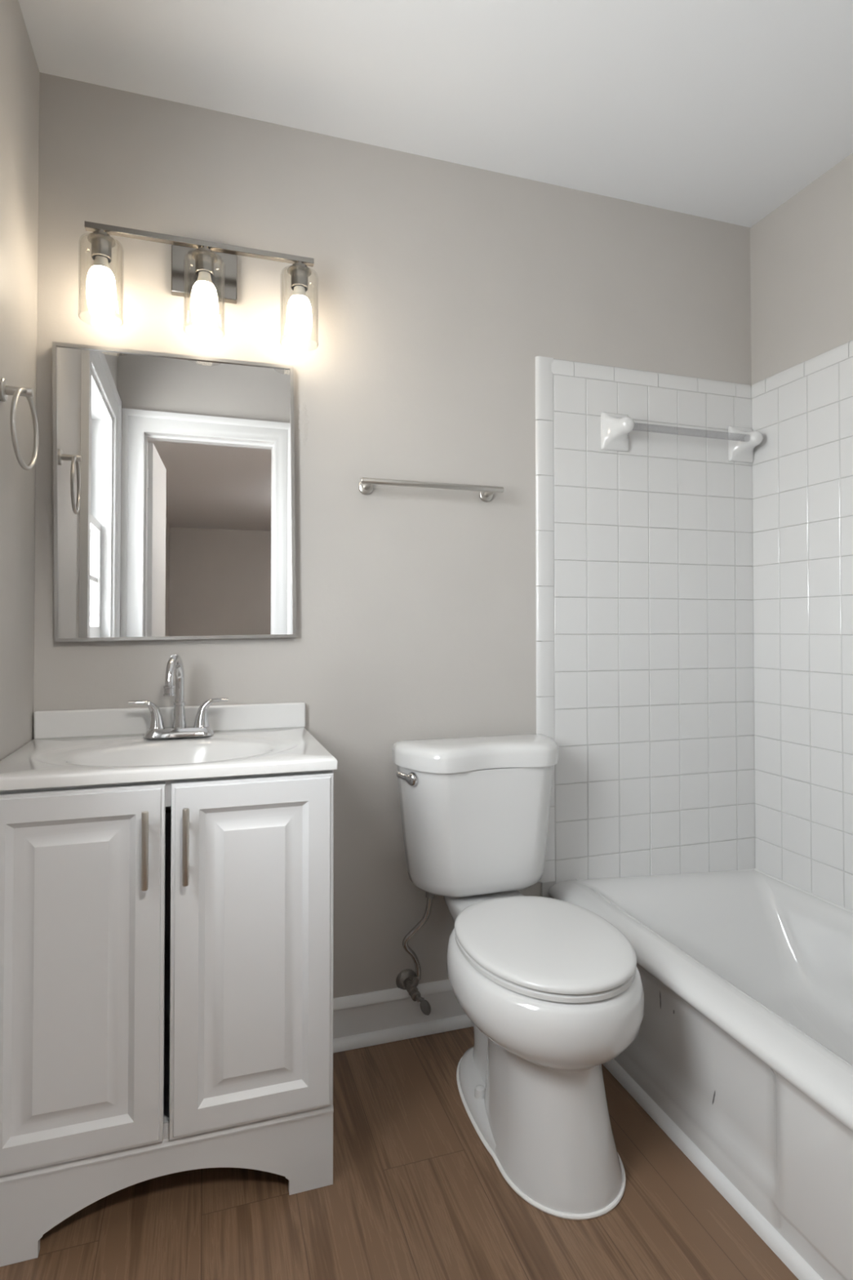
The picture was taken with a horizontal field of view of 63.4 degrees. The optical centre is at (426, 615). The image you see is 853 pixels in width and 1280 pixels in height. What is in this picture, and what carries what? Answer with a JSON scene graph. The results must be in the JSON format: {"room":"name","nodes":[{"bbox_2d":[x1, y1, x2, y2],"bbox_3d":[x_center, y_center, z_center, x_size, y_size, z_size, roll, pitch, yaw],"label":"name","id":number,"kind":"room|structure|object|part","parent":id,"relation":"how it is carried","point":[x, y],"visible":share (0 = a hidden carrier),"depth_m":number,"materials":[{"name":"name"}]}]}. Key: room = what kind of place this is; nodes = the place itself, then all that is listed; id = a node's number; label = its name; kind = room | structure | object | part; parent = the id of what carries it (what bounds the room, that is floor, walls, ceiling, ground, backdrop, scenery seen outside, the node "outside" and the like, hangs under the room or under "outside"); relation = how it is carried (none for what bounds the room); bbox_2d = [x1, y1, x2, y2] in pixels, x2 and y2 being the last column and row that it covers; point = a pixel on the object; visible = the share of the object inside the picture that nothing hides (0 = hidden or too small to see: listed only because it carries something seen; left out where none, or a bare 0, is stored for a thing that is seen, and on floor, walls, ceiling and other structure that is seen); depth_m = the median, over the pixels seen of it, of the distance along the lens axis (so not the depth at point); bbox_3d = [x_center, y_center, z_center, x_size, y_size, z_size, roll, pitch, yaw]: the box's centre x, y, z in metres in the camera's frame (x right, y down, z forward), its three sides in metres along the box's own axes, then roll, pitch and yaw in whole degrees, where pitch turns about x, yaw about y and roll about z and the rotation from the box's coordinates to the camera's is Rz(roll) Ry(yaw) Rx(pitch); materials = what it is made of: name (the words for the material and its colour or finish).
{"room":"bathroom","nodes":[
{"label":"bathroom","id":0,"kind":"room"},
{"bbox_2d":[0,0,39,760],"bbox_3d":[-0.737,-0.097,0.805,0.140,2.457,1.720,0,-1,-18],"label":"wall","id":1,"kind":"structure","parent":0,"point":[19,68],"depth_m":1.48,"materials":[{"name":"beige paint"}]},
{"bbox_2d":[0,377,39,470],"bbox_3d":[-0.813,-0.380,1.370,0.056,0.177,0.160,0,-1,-18],"label":"towel ring","id":2,"kind":"object","parent":1,"relation":"attached to","point":[6,390],"visible":1,"depth_m":1.36,"materials":[{"name":"silver metal"}]},
{"bbox_2d":[33,71,755,998],"bbox_3d":[0.059,-0.077,2.021,2.359,2.457,0.130,0,-1,-18],"label":"wall","id":3,"kind":"structure","parent":0,"point":[476,326],"depth_m":1.98,"materials":[{"name":"beige paint"}]},
{"bbox_2d":[33,702,305,738],"bbox_3d":[-0.623,0.260,1.727,0.636,0.066,0.020,0,-1,-18],"label":"backsplash","id":4,"kind":"structure","parent":3,"relation":"attached to","point":[121,721],"depth_m":1.69,"materials":[{"name":"white stone"}]},
{"bbox_2d":[52,341,296,641],"bbox_3d":[-0.619,-0.298,1.735,0.567,0.714,0.025,-1,-1,-18],"label":"wall mirror","id":5,"kind":"object","parent":3,"relation":"attached to","point":[174,518],"visible":1,"depth_m":1.72,"materials":[{"name":"grey mirror"}]},
{"bbox_2d":[78,221,318,346],"bbox_3d":[-0.546,-0.808,1.699,0.550,0.248,0.154,0,-1,-18],"label":"vanity light","id":6,"kind":"object","parent":3,"relation":"attached to","point":[204,272],"visible":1,"depth_m":1.68,"materials":[{"name":"silver metal"}]},
{"bbox_3d":[-0.754,-0.777,1.601,0.095,0.182,0.095,0,-1,-18],"label":"lamp shade","id":7,"kind":"part","parent":6,"relation":"part of","materials":[{"name":"clear glass"}]},
{"bbox_3d":[-0.754,-0.760,1.600,0.061,0.084,0.061,0,-1,-18],"label":"bulb","id":8,"kind":"part","parent":6,"relation":"part of","materials":[{"name":"white glass"}]},
{"bbox_2d":[87,229,115,262],"bbox_3d":[-0.754,-0.860,1.602,0.060,0.064,0.060,0,-1,-18],"label":"socket","id":9,"kind":"object","parent":6,"relation":"attached to","point":[102,243],"depth_m":1.59,"materials":[{"name":"silver metal"}]},
{"bbox_3d":[-0.566,-0.871,1.763,0.160,0.120,0.023,0,-1,-18],"label":"wall plate","id":10,"kind":"part","parent":6,"relation":"part of","materials":[{"name":"silver metal"}]},
{"bbox_3d":[-0.537,-0.776,1.670,0.095,0.182,0.095,0,-1,-18],"label":"lamp shade","id":11,"kind":"part","parent":6,"relation":"part of","materials":[{"name":"clear glass"}]},
{"bbox_3d":[-0.537,-0.759,1.670,0.061,0.084,0.061,0,-1,-18],"label":"bulb","id":12,"kind":"part","parent":6,"relation":"part of","materials":[{"name":"white glass"}]},
{"bbox_2d":[191,245,217,278],"bbox_3d":[-0.537,-0.859,1.672,0.060,0.064,0.060,0,-1,-18],"label":"socket","id":13,"kind":"object","parent":6,"relation":"attached to","point":[204,257],"depth_m":1.66,"materials":[{"name":"silver metal"}]},
{"bbox_3d":[-0.320,-0.775,1.740,0.095,0.182,0.095,0,-1,-18],"label":"lamp shade","id":14,"kind":"part","parent":6,"relation":"part of","materials":[{"name":"clear glass"}]},
{"bbox_2d":[287,261,311,291],"bbox_3d":[-0.320,-0.858,1.741,0.060,0.064,0.060,0,-1,-18],"label":"socket","id":15,"kind":"object","parent":6,"relation":"attached to","point":[299,272],"depth_m":1.73,"materials":[{"name":"silver metal"}]},
{"bbox_3d":[-0.320,-0.757,1.740,0.061,0.084,0.061,0,-1,-18],"label":"bulb","id":16,"kind":"part","parent":6,"relation":"part of","materials":[{"name":"white glass"}]},
{"bbox_2d":[333,979,473,1053],"bbox_3d":[-0.049,1.086,1.892,0.875,0.126,0.033,0,-1,-18],"label":"baseboard","id":17,"kind":"structure","parent":3,"relation":"attached to","point":[370,1019],"depth_m":1.88,"materials":[{"name":"white paint"}]},
{"bbox_2d":[395,891,435,1015],"bbox_3d":[-0.029,0.892,1.864,0.083,0.324,0.104,0,-1,-18],"label":"shutoff valve","id":18,"kind":"object","parent":3,"relation":"attached to","point":[407,980],"visible":0.99,"depth_m":1.84,"materials":[{"name":"grey metal"}]},
{"bbox_3d":[-0.007,1.030,1.824,0.037,0.046,0.015,0,-1,13],"label":"valve handle","id":19,"kind":"part","parent":18,"relation":"part of","materials":[{"name":"grey metal"}]},
{"bbox_2d":[358,477,503,502],"bbox_3d":[0.013,-0.352,1.917,0.409,0.040,0.071,0,-1,-18],"label":"towel bar","id":20,"kind":"object","parent":3,"relation":"attached to","point":[365,486],"visible":1,"depth_m":1.89,"materials":[{"name":"silver metal"}]},
{"bbox_2d":[600,412,763,462],"bbox_3d":[0.819,-0.565,2.161,0.571,0.114,0.086,0,-1,-18],"label":"towel bar","id":21,"kind":"object","parent":3,"relation":"attached to","point":[615,428],"visible":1,"depth_m":2.13,"materials":[{"name":"white ceramic"}]},
{"bbox_3d":[0.592,-0.567,2.088,0.094,0.114,0.086,0,-1,-18],"label":"ceramic post","id":22,"kind":"part","parent":21,"relation":"part of","materials":[{"name":"white ceramic"}]},
{"bbox_3d":[0.824,-0.571,2.146,0.438,0.023,0.023,0,-1,-18],"label":"rod","id":23,"kind":"part","parent":21,"relation":"part of","materials":[{"name":"grey plastic"}]},
{"bbox_3d":[1.046,-0.564,2.234,0.094,0.114,0.086,0,-1,-18],"label":"ceramic post","id":24,"kind":"part","parent":21,"relation":"part of","materials":[{"name":"white ceramic"}]},
{"bbox_2d":[0,1026,798,1279],"bbox_3d":[1.569,1.139,-1.773,2.926,0.100,8.240,0,-1,-18],"label":"floor","id":25,"kind":"structure","parent":0,"point":[415,1193],"depth_m":1.31,"materials":[{"name":"brown wood"}]},
{"bbox_2d":[0,769,333,1266],"bbox_3d":[-0.547,0.726,1.478,0.632,0.832,0.489,0,-1,-18],"label":"vanity cabinet","id":26,"kind":"object","parent":25,"relation":"on","point":[166,978],"visible":0.99,"depth_m":1.28,"materials":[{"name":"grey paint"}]},
{"bbox_3d":[-0.636,0.643,1.239,0.310,0.658,0.019,0,-1,-18],"label":"door","id":27,"kind":"part","parent":26,"relation":"part of","materials":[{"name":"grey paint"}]},
{"bbox_3d":[-0.511,0.424,1.255,0.012,0.140,0.034,0,-1,-18],"label":"handle","id":28,"kind":"part","parent":26,"relation":"part of","materials":[{"name":"silver metal"}]},
{"bbox_3d":[-0.491,0.986,1.297,0.632,0.014,0.022,0,-1,-18],"label":"skirt moulding","id":29,"kind":"part","parent":26,"relation":"part of","materials":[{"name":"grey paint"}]},
{"bbox_2d":[0,702,337,812],"bbox_3d":[-0.555,0.319,1.509,0.639,0.192,0.476,0,-1,-18],"label":"sink","id":30,"kind":"object","parent":26,"relation":"in","point":[95,746],"visible":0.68,"depth_m":1.59,"materials":[{"name":"white stone"}]},
{"bbox_2d":[128,653,228,738],"bbox_3d":[-0.591,0.189,1.657,0.160,0.200,0.185,-1,-1,33],"label":"faucet","id":31,"kind":"object","parent":30,"relation":"on","point":[175,667],"visible":1,"depth_m":1.65,"materials":[{"name":"silver metal"}]},
{"bbox_3d":[-0.665,0.234,1.642,0.082,0.069,0.038,0,-1,-18],"label":"handle","id":32,"kind":"part","parent":31,"relation":"part of","materials":[{"name":"silver metal"}]},
{"bbox_3d":[-0.585,0.179,1.614,0.033,0.180,0.137,0,-1,-11],"label":"spout","id":33,"kind":"part","parent":31,"relation":"part of","materials":[{"name":"silver metal"}]},
{"bbox_3d":[-0.596,0.279,1.663,0.160,0.020,0.054,0,-1,-18],"label":"plate","id":34,"kind":"part","parent":31,"relation":"part of","materials":[{"name":"silver metal"}]},
{"bbox_3d":[-0.526,0.235,1.686,0.082,0.069,0.038,0,-1,-18],"label":"handle","id":35,"kind":"part","parent":31,"relation":"part of","materials":[{"name":"silver metal"}]},
{"bbox_3d":[-0.445,0.424,1.277,0.012,0.140,0.034,0,-1,-18],"label":"handle","id":36,"kind":"part","parent":26,"relation":"part of","materials":[{"name":"silver metal"}]},
{"bbox_3d":[-0.333,0.644,1.337,0.306,0.658,0.019,0,-1,-18],"label":"door","id":37,"kind":"part","parent":26,"relation":"part of","materials":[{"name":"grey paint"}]},
{"bbox_2d":[391,733,644,1220],"bbox_3d":[0.221,0.738,1.619,0.471,0.816,0.686,0,-1,-18],"label":"toilet","id":38,"kind":"object","parent":25,"relation":"on","point":[552,992],"visible":1,"depth_m":1.46,"materials":[{"name":"white ceramic"}]},
{"bbox_3d":[-0.045,0.419,1.784,0.064,0.036,0.037,-1,-1,35],"label":"flush lever","id":39,"kind":"part","parent":38,"relation":"part of","materials":[{"name":"silver metal"}]},
{"bbox_3d":[0.153,0.365,1.857,0.460,0.062,0.202,0,-1,-18],"label":"tank lid","id":40,"kind":"part","parent":38,"relation":"part of","materials":[{"name":"white ceramic"}]},
{"bbox_3d":[0.152,0.562,1.856,0.438,0.330,0.181,0,-1,-18],"label":"tank","id":41,"kind":"part","parent":38,"relation":"part of","materials":[{"name":"white ceramic"}]},
{"bbox_3d":[0.257,0.729,1.526,0.360,0.015,0.452,0,-1,-18],"label":"seat","id":42,"kind":"part","parent":38,"relation":"part of","materials":[{"name":"white plastic"}]},
{"bbox_3d":[0.257,0.710,1.526,0.364,0.020,0.456,0,-1,-18],"label":"lid","id":43,"kind":"part","parent":38,"relation":"part of","materials":[{"name":"white plastic"}]},
{"bbox_2d":[548,870,852,1279],"bbox_3d":[0.960,0.957,1.397,0.755,0.360,1.578,0,-1,-18],"label":"bathtub","id":44,"kind":"object","parent":25,"relation":"on","point":[744,1040],"visible":0.75,"depth_m":1.50,"materials":[{"name":"white ceramic"}]},
{"bbox_2d":[571,870,852,1075],"bbox_3d":[0.992,0.925,1.407,0.688,0.296,1.578,0,-1,-18],"label":"basin","id":45,"kind":"object","parent":44,"relation":"in","point":[782,953],"depth_m":1.99,"materials":[{"name":"white ceramic"}]},
{"bbox_2d":[602,1058,822,1279],"bbox_3d":[0.619,1.124,1.275,0.022,0.028,1.545,0,-1,-18],"label":"trim","id":46,"kind":"structure","parent":44,"relation":"attached to","point":[796,1264],"depth_m":1.37,"materials":[{"name":"white paint"}]},
{"bbox_2d":[17,0,852,227],"bbox_3d":[1.531,-1.418,-1.743,3.006,0.100,8.240,0,-1,-18],"label":"ceiling","id":47,"kind":"structure","parent":0,"point":[721,110],"depth_m":1.67,"materials":[{"name":"white paint"}]},
{"bbox_2d":[750,152,852,911],"bbox_3d":[1.381,-0.085,1.548,0.130,2.457,1.600,0,-1,-18],"label":"wall","id":48,"kind":"structure","parent":0,"point":[802,251],"depth_m":2.09,"materials":[{"name":"white tile"}]},
{"bbox_2d":[576,868,852,913],"bbox_3d":[1.003,0.800,1.420,0.668,0.049,1.575,0,-1,-18],"label":"trim","id":49,"kind":"structure","parent":48,"relation":"attached to","point":[755,869],"depth_m":2.07,"materials":[{"name":"white ceramic"}]}
]}

